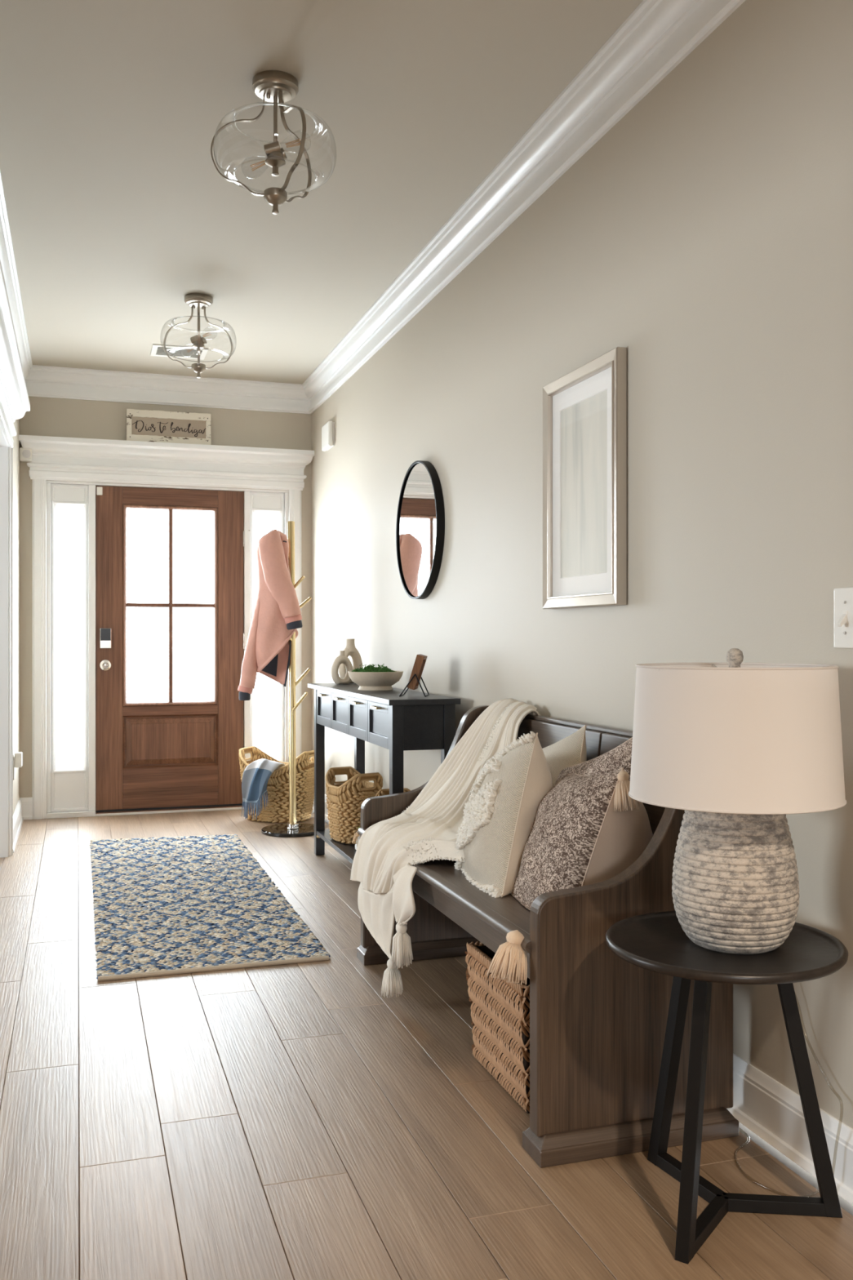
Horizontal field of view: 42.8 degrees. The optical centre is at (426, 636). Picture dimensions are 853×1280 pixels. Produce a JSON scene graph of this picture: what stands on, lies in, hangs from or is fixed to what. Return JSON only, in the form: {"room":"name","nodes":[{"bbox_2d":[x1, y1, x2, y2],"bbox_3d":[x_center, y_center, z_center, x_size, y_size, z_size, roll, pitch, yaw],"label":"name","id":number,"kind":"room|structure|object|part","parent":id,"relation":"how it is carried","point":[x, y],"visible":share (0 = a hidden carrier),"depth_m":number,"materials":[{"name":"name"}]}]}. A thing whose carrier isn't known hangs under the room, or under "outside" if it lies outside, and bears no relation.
{"room":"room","nodes":[
{"label":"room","id":0,"kind":"room"},
{"bbox_2d":[12,418,19,814],"bbox_3d":[-1.477,-0.265,3.317,0.115,2.740,6.820,0,0,-18],"label":"wall","id":1,"kind":"structure","parent":0,"point":[15,447],"depth_m":6.28,"materials":[{"name":"beige paint"}]},
{"bbox_2d":[0,426,13,857],"bbox_3d":[-1.596,0.067,3.718,0.140,2.076,3.839,0,0,-18],"label":"trim","id":2,"kind":"structure","parent":1,"relation":"attached to","point":[6,452],"depth_m":5.45,"materials":[{"name":"white wood"}]},
{"bbox_2d":[0,378,16,448],"bbox_3d":[-1.533,-1.026,3.739,0.036,0.138,3.895,0,0,-18],"label":"trim","id":3,"kind":"structure","parent":1,"relation":"attached to","point":[6,424],"depth_m":5.02,"materials":[{"name":"white wood"}]},
{"bbox_2d":[0,259,30,422],"bbox_3d":[-1.503,-1.151,3.749,0.100,0.112,3.997,0,0,-18],"label":"trim","id":4,"kind":"structure","parent":1,"relation":"attached to","point":[11,373],"depth_m":4.58,"materials":[{"name":"white wood"}]},
{"bbox_2d":[0,171,32,377],"bbox_3d":[-1.386,-1.548,3.347,0.077,0.174,6.820,0,0,-18],"label":"trim","id":5,"kind":"structure","parent":1,"relation":"attached to","point":[8,265],"depth_m":4.92,"materials":[{"name":"white wood"}]},
{"bbox_2d":[13,751,22,779],"bbox_3d":[-2.247,0.708,5.977,0.044,0.145,0.085,0,0,-18],"label":"wall outlet","id":6,"kind":"object","parent":1,"relation":"attached to","point":[17,759],"visible":1,"depth_m":5.95,"materials":[{"name":"white plastic"}]},
{"bbox_3d":[-2.263,0.720,5.964,0.005,0.120,0.070,0,0,-18],"label":"plate","id":7,"kind":"part","parent":6,"relation":"part of","materials":[{"name":"white plastic"}]},
{"bbox_2d":[14,751,22,767],"bbox_3d":[-2.245,0.675,5.982,0.037,0.080,0.075,0,0,-18],"label":"night light","id":8,"kind":"object","parent":6,"relation":"attached to","point":[18,755],"depth_m":5.95,"materials":[{"name":"white plastic"}]},
{"bbox_2d":[13,797,23,853],"bbox_3d":[-2.289,1.039,6.076,0.024,0.132,1.070,0,0,-18],"label":"baseboard","id":9,"kind":"structure","parent":1,"relation":"attached to","point":[18,820],"depth_m":6.08,"materials":[{"name":"white wood"}]},
{"bbox_2d":[19,396,311,797],"bbox_3d":[-3.662,-0.265,6.271,6.060,2.740,0.140,0,0,-18],"label":"wall","id":10,"kind":"structure","parent":0,"point":[46,416],"depth_m":6.74,"materials":[{"name":"beige paint"}]},
{"bbox_2d":[19,447,31,462],"bbox_3d":[-2.419,-1.099,6.560,0.072,0.078,0.068,0,0,-18],"label":"sensor","id":11,"kind":"object","parent":10,"relation":"attached to","point":[25,454],"visible":1,"depth_m":6.53,"materials":[{"name":"white plastic"}]},
{"bbox_2d":[20,797,31,819],"bbox_3d":[-1.606,1.039,6.845,1.795,0.132,0.024,0,0,-18],"label":"baseboard","id":12,"kind":"structure","parent":10,"relation":"attached to","point":[26,802],"depth_m":6.58,"materials":[{"name":"white wood"}]},
{"bbox_2d":[50,484,88,812],"bbox_3d":[-2.205,0.067,6.720,0.220,2.016,0.056,0,0,-18],"label":"window","id":13,"kind":"structure","parent":10,"relation":"in","point":[68,786],"depth_m":6.70,"materials":[{"name":"white wood"}]},
{"bbox_2d":[31,479,301,819],"bbox_3d":[-1.604,0.074,6.846,1.654,2.062,0.022,0,0,-18],"label":"trim","id":14,"kind":"structure","parent":10,"relation":"attached to","point":[38,486],"depth_m":6.60,"materials":[{"name":"white wood"}]},
{"bbox_2d":[18,435,314,469],"bbox_3d":[-1.592,-1.151,6.809,1.814,0.112,0.100,0,0,-18],"label":"trim","id":15,"kind":"structure","parent":10,"relation":"attached to","point":[41,446],"depth_m":6.78,"materials":[{"name":"white wood"}]},
{"bbox_2d":[126,408,210,444],"bbox_3d":[-1.610,-1.310,6.802,0.513,0.205,0.022,0,0,-18],"label":"wall sign","id":16,"kind":"object","parent":15,"relation":"on","point":[142,425],"visible":1,"depth_m":6.79,"materials":[{"name":"white paint"}]},
{"bbox_2d":[26,456,306,490],"bbox_3d":[-1.602,-1.026,6.840,1.712,0.138,0.036,0,0,-18],"label":"trim","id":17,"kind":"structure","parent":10,"relation":"attached to","point":[55,468],"depth_m":6.82,"materials":[{"name":"white wood"}]},
{"bbox_2d":[24,364,310,413],"bbox_3d":[-1.598,-1.548,6.819,1.795,0.174,0.077,0,0,-18],"label":"trim","id":18,"kind":"structure","parent":10,"relation":"attached to","point":[43,381],"depth_m":6.81,"materials":[{"name":"white wood"}]},
{"bbox_2d":[46,480,288,818],"bbox_3d":[-1.623,0.074,6.910,1.492,2.062,0.150,0,0,-18],"label":"trim","id":19,"kind":"structure","parent":10,"relation":"attached to","point":[91,486],"depth_m":6.72,"materials":[{"name":"white wood"}]},
{"bbox_2d":[95,485,249,813],"bbox_3d":[-1.595,0.076,6.879,0.955,2.030,0.117,0,0,-18],"label":"door","id":20,"kind":"structure","parent":10,"relation":"in","point":[171,755],"depth_m":6.87,"materials":[{"name":"brown wood"}]},
{"bbox_2d":[96,486,102,495],"bbox_3d":[-2.028,-0.905,6.742,0.034,0.051,0.014,0,0,-18],"label":"sensor","id":21,"kind":"object","parent":20,"relation":"attached to","point":[99,489],"visible":1,"depth_m":6.74,"materials":[{"name":"white plastic"}]},
{"bbox_3d":[-1.986,0.175,6.727,0.066,0.066,0.067,0,0,-18],"label":"knob","id":22,"kind":"part","parent":20,"relation":"part of","materials":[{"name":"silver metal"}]},
{"bbox_3d":[-1.986,0.049,6.739,0.046,0.026,0.003,0,0,-18],"label":"turn plate","id":23,"kind":"part","parent":20,"relation":"part of","materials":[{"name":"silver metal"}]},
{"bbox_3d":[-1.620,0.658,6.890,0.554,0.294,0.020,0,0,-18],"label":"raised panel","id":24,"kind":"part","parent":20,"relation":"part of","materials":[{"name":"brown wood"}]},
{"bbox_3d":[-1.624,0.949,6.903,0.589,0.252,0.044,0,0,-18],"label":"rail","id":25,"kind":"part","parent":20,"relation":"part of","materials":[{"name":"brown wood"}]},
{"bbox_3d":[-1.624,0.464,6.903,0.589,0.058,0.044,0,0,-18],"label":"rail","id":26,"kind":"part","parent":20,"relation":"part of","materials":[{"name":"brown wood"}]},
{"bbox_3d":[-1.624,-0.885,6.903,0.589,0.108,0.044,0,0,-18],"label":"rail","id":27,"kind":"part","parent":20,"relation":"part of","materials":[{"name":"brown wood"}]},
{"bbox_3d":[-1.620,0.658,6.891,0.590,0.330,0.020,0,0,-18],"label":"panel moulding","id":28,"kind":"part","parent":20,"relation":"part of","materials":[{"name":"brown wood"}]},
{"bbox_3d":[-1.623,-0.198,6.897,0.590,1.266,0.046,0,0,-18],"label":"glazing moulding","id":29,"kind":"part","parent":20,"relation":"part of","materials":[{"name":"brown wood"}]},
{"bbox_2d":[249,491,284,762],"bbox_3d":[-1.044,0.067,7.092,0.228,2.016,0.056,0,0,-18],"label":"window","id":30,"kind":"structure","parent":10,"relation":"in","point":[260,502],"depth_m":7.07,"materials":[{"name":"white"}]},
{"bbox_3d":[-1.045,0.067,7.098,0.228,2.016,0.044,0,0,-18],"label":"frame","id":31,"kind":"part","parent":30,"relation":"part of","materials":[{"name":"white wood"}]},
{"bbox_2d":[0,0,643,384],"bbox_3d":[-1.835,-1.685,0.776,6.180,0.100,11.800,0,0,-18],"label":"ceiling","id":32,"kind":"structure","parent":0,"point":[119,208],"depth_m":3.65,"materials":[{"name":"beige paint"}]},
{"bbox_2d":[150,344,208,359],"bbox_3d":[-1.417,-1.629,6.225,0.306,0.010,0.240,0,0,-18],"label":"ceiling vent","id":33,"kind":"object","parent":32,"relation":"in","point":[157,350],"visible":0.97,"depth_m":6.21,"materials":[{"name":"white plastic"}]},
{"bbox_2d":[160,293,236,377],"bbox_3d":[-1.100,-1.441,5.233,0.364,0.388,0.363,0,0,3],"label":"ceiling light","id":34,"kind":"object","parent":32,"relation":"attached to","point":[194,300],"visible":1,"depth_m":5.21,"materials":[{"name":"silver metal"}]},
{"bbox_3d":[-1.197,-1.447,5.267,0.169,0.296,0.010,0,0,18],"label":"arm","id":35,"kind":"part","parent":34,"relation":"part of","materials":[{"name":"silver metal"}]},
{"bbox_2d":[181,337,206,357],"bbox_3d":[-1.127,-1.401,5.260,0.118,0.088,0.110,0,0,-18],"label":"bulb","id":36,"kind":"object","parent":34,"relation":"attached to","point":[193,340],"depth_m":5.22,"materials":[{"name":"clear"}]},
{"bbox_3d":[-1.097,-1.433,5.235,0.359,0.154,0.359,0,0,3],"label":"lamp shade","id":37,"kind":"part","parent":34,"relation":"part of","materials":[{"name":"clear glass"}]},
{"bbox_3d":[-1.097,-1.477,5.235,0.060,0.236,0.060,0,0,3],"label":"stem","id":38,"kind":"part","parent":34,"relation":"part of","materials":[{"name":"silver metal"}]},
{"bbox_3d":[-1.075,-1.447,5.133,0.010,0.296,0.169,0,0,-12],"label":"arm","id":39,"kind":"part","parent":34,"relation":"part of","materials":[{"name":"silver metal"}]},
{"bbox_2d":[190,326,217,344],"bbox_3d":[-1.067,-1.446,5.209,0.121,0.074,0.113,0,0,-18],"label":"bulb","id":40,"kind":"object","parent":34,"relation":"attached to","point":[193,340],"depth_m":5.22,"materials":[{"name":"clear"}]},
{"bbox_3d":[-1.020,-1.447,5.305,0.169,0.296,0.010,0,0,-42],"label":"arm","id":41,"kind":"part","parent":34,"relation":"part of","materials":[{"name":"silver metal"}]},
{"bbox_2d":[210,70,336,214],"bbox_3d":[-0.447,-1.441,3.200,0.364,0.388,0.363,0,0,-18],"label":"ceiling light","id":42,"kind":"object","parent":32,"relation":"attached to","point":[275,87],"visible":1,"depth_m":3.18,"materials":[{"name":"silver metal"}]},
{"bbox_3d":[-0.549,-1.447,3.196,0.169,0.296,0.010,0,0,-3],"label":"arm","id":43,"kind":"part","parent":42,"relation":"part of","materials":[{"name":"silver metal"}]},
{"bbox_2d":[240,147,287,179],"bbox_3d":[-0.481,-1.401,3.218,0.132,0.088,0.080,0,0,-18],"label":"bulb","id":44,"kind":"object","parent":42,"relation":"attached to","point":[273,155],"depth_m":3.19,"materials":[{"name":"clear glass"}]},
{"bbox_3d":[-0.445,-1.433,3.202,0.359,0.154,0.359,0,0,-18],"label":"lamp shade","id":45,"kind":"part","parent":42,"relation":"part of","materials":[{"name":"clear glass"}]},
{"bbox_3d":[-0.445,-1.477,3.202,0.060,0.236,0.060,0,0,-18],"label":"stem","id":46,"kind":"part","parent":42,"relation":"part of","materials":[{"name":"silver metal"}]},
{"bbox_2d":[263,131,311,157],"bbox_3d":[-0.407,-1.446,3.187,0.135,0.074,0.082,0,0,-18],"label":"bulb","id":47,"kind":"object","parent":42,"relation":"attached to","point":[273,149],"depth_m":3.18,"materials":[{"name":"clear glass"}]},
{"bbox_3d":[-0.388,-1.447,3.115,0.010,0.296,0.169,0,0,-33],"label":"arm","id":48,"kind":"part","parent":42,"relation":"part of","materials":[{"name":"silver metal"}]},
{"bbox_3d":[-0.398,-1.447,3.296,0.010,0.296,0.169,0,0,27],"label":"arm","id":49,"kind":"part","parent":42,"relation":"part of","materials":[{"name":"silver metal"}]},
{"bbox_2d":[0,808,852,1279],"bbox_3d":[-2.003,1.135,1.266,5.960,0.060,12.634,0,0,-18],"label":"floor","id":50,"kind":"structure","parent":0,"point":[299,1121],"depth_m":2.41,"materials":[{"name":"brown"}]},
{"bbox_2d":[89,834,330,981],"bbox_3d":[-1.067,1.097,4.786,0.792,0.016,2.496,0,0,-18],"label":"woven rug","id":51,"kind":"object","parent":50,"relation":"on","point":[164,905],"visible":1,"depth_m":4.31,"materials":[{"name":"blue fabric"}]},
{"bbox_2d":[238,746,314,822],"bbox_3d":[-0.897,0.891,6.617,0.475,0.424,0.377,0,0,16],"label":"laundry basket","id":52,"kind":"object","parent":50,"relation":"on","point":[277,810],"visible":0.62,"depth_m":6.46,"materials":[{"name":"wicker"}]},
{"bbox_2d":[241,758,284,819],"bbox_3d":[-0.914,0.893,6.466,0.193,0.356,0.338,0,0,44],"label":"throw","id":53,"kind":"object","parent":52,"relation":"in","point":[255,776],"visible":0.98,"depth_m":6.36,"materials":[{"name":"fabric"}]},
{"bbox_3d":[-0.897,0.738,6.617,0.473,0.117,0.373,0,0,20],"label":"rim cord","id":54,"kind":"part","parent":52,"relation":"part of","materials":[{"name":"wicker"}]},
{"bbox_2d":[261,520,314,837],"bbox_3d":[-0.760,0.225,6.173,0.352,1.761,0.352,0,0,-18],"label":"coat rack","id":55,"kind":"object","parent":50,"relation":"on","point":[292,828],"visible":0.85,"depth_m":6.15,"materials":[{"name":"gold metal"}]},
{"bbox_2d":[237,528,302,700],"bbox_3d":[-0.875,-0.122,6.084,0.354,0.951,0.194,0,0,-18],"label":"jacket","id":56,"kind":"object","parent":55,"relation":"hanging from","point":[277,613],"visible":0.99,"depth_m":6.05,"materials":[{"name":"pink fabric"}]},
{"bbox_2d":[278,530,288,568],"bbox_3d":[-0.818,-0.481,6.112,0.088,0.232,0.076,0,0,-18],"label":"hood","id":57,"kind":"object","parent":56,"relation":"attached to","point":[283,540],"depth_m":6.08,"materials":[{"name":"pink fabric"}]},
{"bbox_2d":[307,683,460,863],"bbox_3d":[-0.238,0.671,4.876,0.287,0.868,1.530,0,0,-18],"label":"console table","id":58,"kind":"object","parent":50,"relation":"on","point":[411,721],"visible":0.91,"depth_m":4.45,"materials":[{"name":"black wood"}]},
{"bbox_3d":[-0.544,0.680,5.521,0.045,0.843,0.045,0,0,-18],"label":"leg","id":59,"kind":"part","parent":58,"relation":"part of","materials":[{"name":"black wood"}]},
{"bbox_3d":[-0.495,0.349,5.335,0.018,0.174,0.336,0,0,-18],"label":"drawer","id":60,"kind":"part","parent":58,"relation":"part of","materials":[{"name":"black wood"}]},
{"bbox_2d":[316,829,356,863],"bbox_3d":[-0.228,0.989,4.886,0.252,0.020,1.415,0,0,-18],"label":"shelf","id":61,"kind":"object","parent":58,"relation":"attached to","point":[348,851],"depth_m":5.11,"materials":[{"name":"black wood"}]},
{"bbox_3d":[-0.392,0.349,5.013,0.018,0.174,0.336,0,0,-18],"label":"drawer","id":62,"kind":"part","parent":58,"relation":"part of","materials":[{"name":"black wood"}]},
{"bbox_2d":[330,650,353,684],"bbox_3d":[-0.421,0.152,5.421,0.116,0.169,0.056,0,0,-26],"label":"ring vase","id":63,"kind":"object","parent":58,"relation":"on","point":[341,659],"visible":0.94,"depth_m":5.40,"materials":[{"name":"ceramic"}]},
{"bbox_2d":[337,639,362,683],"bbox_3d":[-0.387,0.123,5.531,0.134,0.227,0.069,0,0,-29],"label":"ring vase","id":64,"kind":"object","parent":58,"relation":"on","point":[350,650],"visible":0.57,"depth_m":5.51,"materials":[{"name":"ceramic"}]},
{"bbox_2d":[325,766,382,844],"bbox_3d":[-0.350,0.808,5.239,0.229,0.336,0.299,0,0,-32],"label":"wicker basket","id":65,"kind":"object","parent":58,"relation":"on","point":[344,799],"visible":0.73,"depth_m":5.13,"materials":[{"name":"brown wicker"}]},
{"bbox_3d":[-0.350,0.682,5.239,0.228,0.083,0.299,0,0,-32],"label":"rim cord","id":66,"kind":"part","parent":65,"relation":"part of","materials":[{"name":"brown wicker"}]},
{"bbox_3d":[-0.307,0.283,4.684,0.022,0.008,0.100,0,0,-18],"label":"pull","id":67,"kind":"part","parent":58,"relation":"part of","materials":[{"name":"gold metal"}]},
{"bbox_3d":[-0.288,0.349,4.691,0.018,0.174,0.336,0,0,-18],"label":"drawer","id":68,"kind":"part","parent":58,"relation":"part of","materials":[{"name":"black wood"}]},
{"bbox_3d":[-0.344,0.680,5.585,0.045,0.843,0.045,0,0,-18],"label":"leg","id":69,"kind":"part","parent":58,"relation":"part of","materials":[{"name":"black wood"}]},
{"bbox_2d":[347,663,403,690],"bbox_3d":[-0.228,0.178,4.873,0.249,0.117,0.249,0,0,45],"label":"moss bowl","id":70,"kind":"object","parent":58,"relation":"on","point":[371,677],"visible":1,"depth_m":4.80,"materials":[{"name":"ceramic"}]},
{"bbox_3d":[-0.204,0.283,4.362,0.022,0.008,0.100,0,0,-18],"label":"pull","id":71,"kind":"part","parent":58,"relation":"part of","materials":[{"name":"gold metal"}]},
{"bbox_3d":[-0.185,0.349,4.368,0.018,0.174,0.336,0,0,-18],"label":"drawer","id":72,"kind":"part","parent":58,"relation":"part of","materials":[{"name":"black wood"}]},
{"bbox_2d":[374,787,410,796],"bbox_3d":[-0.086,0.807,4.441,0.239,0.338,0.321,0,0,-18],"label":"wicker basket","id":73,"kind":"object","parent":58,"relation":"on","point":[385,791],"visible":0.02,"depth_m":4.56,"materials":[{"name":"brown wicker"}]},
{"bbox_3d":[-0.116,0.680,4.188,0.045,0.843,0.045,0,0,-18],"label":"leg","id":74,"kind":"part","parent":58,"relation":"part of","materials":[{"name":"black wood"}]},
{"bbox_2d":[399,653,429,697],"bbox_3d":[-0.049,0.153,4.367,0.107,0.167,0.138,0,0,6],"label":"easel","id":75,"kind":"object","parent":58,"relation":"on","point":[420,660],"visible":1,"depth_m":4.30,"materials":[{"name":"brown wood"}]},
{"bbox_3d":[-0.037,0.139,4.366,0.068,0.140,0.125,0,0,6],"label":"frame","id":76,"kind":"part","parent":75,"relation":"part of","materials":[{"name":"brown wood"}]},
{"bbox_3d":[-0.015,0.348,4.215,0.165,0.178,0.020,0,0,-18],"label":"panel","id":77,"kind":"part","parent":58,"relation":"part of","materials":[{"name":"black wood"}]},
{"bbox_3d":[0.084,0.680,4.252,0.045,0.843,0.045,0,0,-18],"label":"leg","id":78,"kind":"part","parent":58,"relation":"part of","materials":[{"name":"black wood"}]},
{"bbox_2d":[465,940,529,1113],"bbox_3d":[0.324,0.951,2.721,0.354,0.305,0.396,0,0,-18],"label":"basket","id":79,"kind":"object","parent":50,"relation":"on","point":[500,1010],"visible":0.37,"depth_m":2.64,"materials":[{"name":"brown wicker"}]},
{"bbox_2d":[356,705,738,1168],"bbox_3d":[0.240,0.674,3.083,0.524,0.862,1.564,0,0,-18],"label":"bench","id":80,"kind":"object","parent":50,"relation":"on","point":[598,1018],"visible":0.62,"depth_m":2.35,"materials":[{"name":"brown wood"}]},
{"bbox_3d":[0.007,0.649,3.777,0.478,0.812,0.045,0,0,-18],"label":"panel","id":81,"kind":"part","parent":80,"relation":"part of","materials":[{"name":"brown wood"}]},
{"bbox_2d":[350,697,540,997],"bbox_3d":[0.124,0.638,3.370,0.609,0.860,0.771,0,0,-18],"label":"throw","id":82,"kind":"object","parent":80,"relation":"on","point":[386,852],"visible":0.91,"depth_m":3.34,"materials":[{"name":"white fabric"}]},
{"bbox_3d":[0.033,0.713,3.017,0.020,0.075,1.420,0,0,-18],"label":"rail","id":83,"kind":"part","parent":80,"relation":"part of","materials":[{"name":"brown wood"}]},
{"bbox_3d":[0.235,0.662,3.082,0.452,0.025,1.420,0,0,-18],"label":"seat","id":84,"kind":"part","parent":80,"relation":"part of","materials":[{"name":"brown wood"}]},
{"bbox_2d":[453,731,552,897],"bbox_3d":[0.214,0.454,2.992,0.271,0.409,0.520,0,0,-18],"label":"pillow","id":85,"kind":"object","parent":80,"relation":"on","point":[507,793],"visible":0.94,"depth_m":2.83,"materials":[{"name":"fabric"}]},
{"bbox_2d":[542,724,586,786],"bbox_3d":[0.340,0.451,3.136,0.179,0.411,0.516,0,0,-18],"label":"pillow","id":86,"kind":"object","parent":80,"relation":"on","point":[571,750],"visible":0.06,"depth_m":3.02,"materials":[{"name":"fabric"}]},
{"bbox_2d":[486,768,653,985],"bbox_3d":[0.367,0.528,2.624,0.373,0.448,0.714,0,0,10],"label":"pillow","id":87,"kind":"object","parent":80,"relation":"on","point":[585,830],"visible":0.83,"depth_m":2.54,"materials":[{"name":"fabric"}]},
{"bbox_2d":[555,737,632,784],"bbox_3d":[0.422,0.447,2.823,0.145,0.404,0.534,0,0,-18],"label":"pillow","id":88,"kind":"object","parent":80,"relation":"on","point":[620,757],"visible":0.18,"depth_m":2.77,"materials":[{"name":"fabric"}]},
{"bbox_3d":[0.455,0.649,2.383,0.478,0.812,0.045,0,0,-18],"label":"panel","id":89,"kind":"part","parent":80,"relation":"part of","materials":[{"name":"brown wood"}]},
{"bbox_2d":[604,911,848,1263],"bbox_3d":[0.574,0.844,2.102,0.451,0.522,0.451,0,0,-18],"label":"side table","id":90,"kind":"object","parent":50,"relation":"on","point":[657,942],"visible":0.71,"depth_m":2.07,"materials":[{"name":"black wood"}]},
{"bbox_3d":[0.506,0.855,2.245,0.025,0.501,0.132,0,0,-25],"label":"leg","id":91,"kind":"part","parent":90,"relation":"part of","materials":[{"name":"black metal"}]},
{"bbox_3d":[0.487,0.855,1.975,0.025,0.501,0.129,0,0,34],"label":"leg","id":92,"kind":"part","parent":90,"relation":"part of","materials":[{"name":"black metal"}]},
{"bbox_2d":[604,911,848,984],"bbox_3d":[0.574,0.594,2.102,0.451,0.022,0.451,0,0,-18],"label":"table top","id":93,"kind":"object","parent":90,"relation":"on","point":[657,942],"depth_m":2.02,"materials":[{"name":"wood"}]},
{"bbox_2d":[628,648,846,1195],"bbox_3d":[0.654,0.563,2.183,0.404,1.084,0.606,0,0,35],"label":"table lamp","id":94,"kind":"object","parent":90,"relation":"on","point":[735,745],"visible":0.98,"depth_m":1.98,"materials":[{"name":"beige fabric"}]},
{"bbox_3d":[0.596,0.182,2.100,0.400,0.252,0.400,0,0,-18],"label":"lamp shade","id":95,"kind":"part","parent":94,"relation":"part of","materials":[{"name":"white fabric"}]},
{"bbox_3d":[0.686,0.839,2.326,0.162,0.531,0.430,0,0,-18],"label":"cord","id":96,"kind":"part","parent":94,"relation":"part of","materials":[{"name":"clear plastic"}]},
{"bbox_3d":[0.729,0.855,2.087,0.130,0.501,0.025,0,0,6],"label":"leg","id":97,"kind":"part","parent":90,"relation":"part of","materials":[{"name":"black metal"}]},
{"bbox_2d":[311,0,852,1128],"bbox_3d":[1.050,-0.265,1.702,0.120,2.740,11.800,0,0,-18],"label":"wall","id":98,"kind":"structure","parent":0,"point":[706,236],"depth_m":2.81,"materials":[{"name":"beige paint"}]},
{"bbox_2d":[321,421,334,451],"bbox_3d":[-0.594,-1.212,6.562,0.040,0.153,0.200,0,0,-18],"label":"alarm box","id":99,"kind":"object","parent":98,"relation":"attached to","point":[328,429],"visible":1,"depth_m":6.48,"materials":[{"name":"white plastic"}]},
{"bbox_3d":[-0.580,-1.212,6.567,0.010,0.143,0.190,0,0,-18],"label":"plate","id":100,"kind":"part","parent":99,"relation":"part of","materials":[{"name":"white plastic"}]},
{"bbox_2d":[395,460,444,599],"bbox_3d":[-0.034,-0.473,4.820,0.036,0.610,0.610,0,0,-18],"label":"round mirror","id":101,"kind":"object","parent":98,"relation":"attached to","point":[420,514],"visible":1,"depth_m":4.76,"materials":[{"name":"clear mirror"}]},
{"bbox_2d":[302,0,746,413],"bbox_3d":[0.968,-1.548,1.634,0.077,0.174,11.520,0,0,-18],"label":"trim","id":102,"kind":"structure","parent":98,"relation":"attached to","point":[658,35],"depth_m":3.50,"materials":[{"name":"white wood"}]},
{"bbox_2d":[312,794,852,1204],"bbox_3d":[0.994,1.039,1.642,0.024,0.132,11.520,0,0,-18],"label":"baseboard","id":103,"kind":"structure","parent":98,"relation":"attached to","point":[769,1108],"depth_m":2.33,"materials":[{"name":"white wood"}]},
{"bbox_2d":[542,346,626,608],"bbox_3d":[0.466,-0.449,3.269,0.031,0.717,0.508,0,0,-18],"label":"framed picture","id":104,"kind":"object","parent":98,"relation":"attached to","point":[584,410],"visible":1,"depth_m":3.25,"materials":[{"name":"beige metal"}]},
{"bbox_2d":[560,389,607,577],"bbox_3d":[0.473,-0.449,3.271,0.002,0.529,0.320,0,0,-18],"label":"print","id":105,"kind":"object","parent":104,"relation":"attached to","point":[584,417],"depth_m":3.26},
{"bbox_2d":[834,586,852,648],"bbox_3d":[0.835,-0.038,2.139,0.021,0.121,0.118,0,0,-18],"label":"light switch","id":106,"kind":"object","parent":98,"relation":"attached to","point":[843,597],"visible":1,"depth_m":2.16,"materials":[{"name":"white plastic"}]},
{"bbox_3d":[-0.226,0.935,4.927,0.148,0.028,0.194,0,0,-18],"label":"book","id":107,"kind":"object","parent":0,"visible":0},
{"bbox_3d":[-0.224,0.906,4.927,0.145,0.028,0.188,0,0,-18],"label":"book","id":108,"kind":"object","parent":107,"relation":"on","visible":0},
{"bbox_2d":[351,826,360,847],"bbox_3d":[-0.270,0.920,4.947,0.148,0.108,0.082,0,0,4],"label":"bead garland","id":109,"kind":"object","parent":108,"relation":"on","point":[356,836],"visible":0.48,"depth_m":4.94,"materials":[{"name":"brown wood"}]}
]}

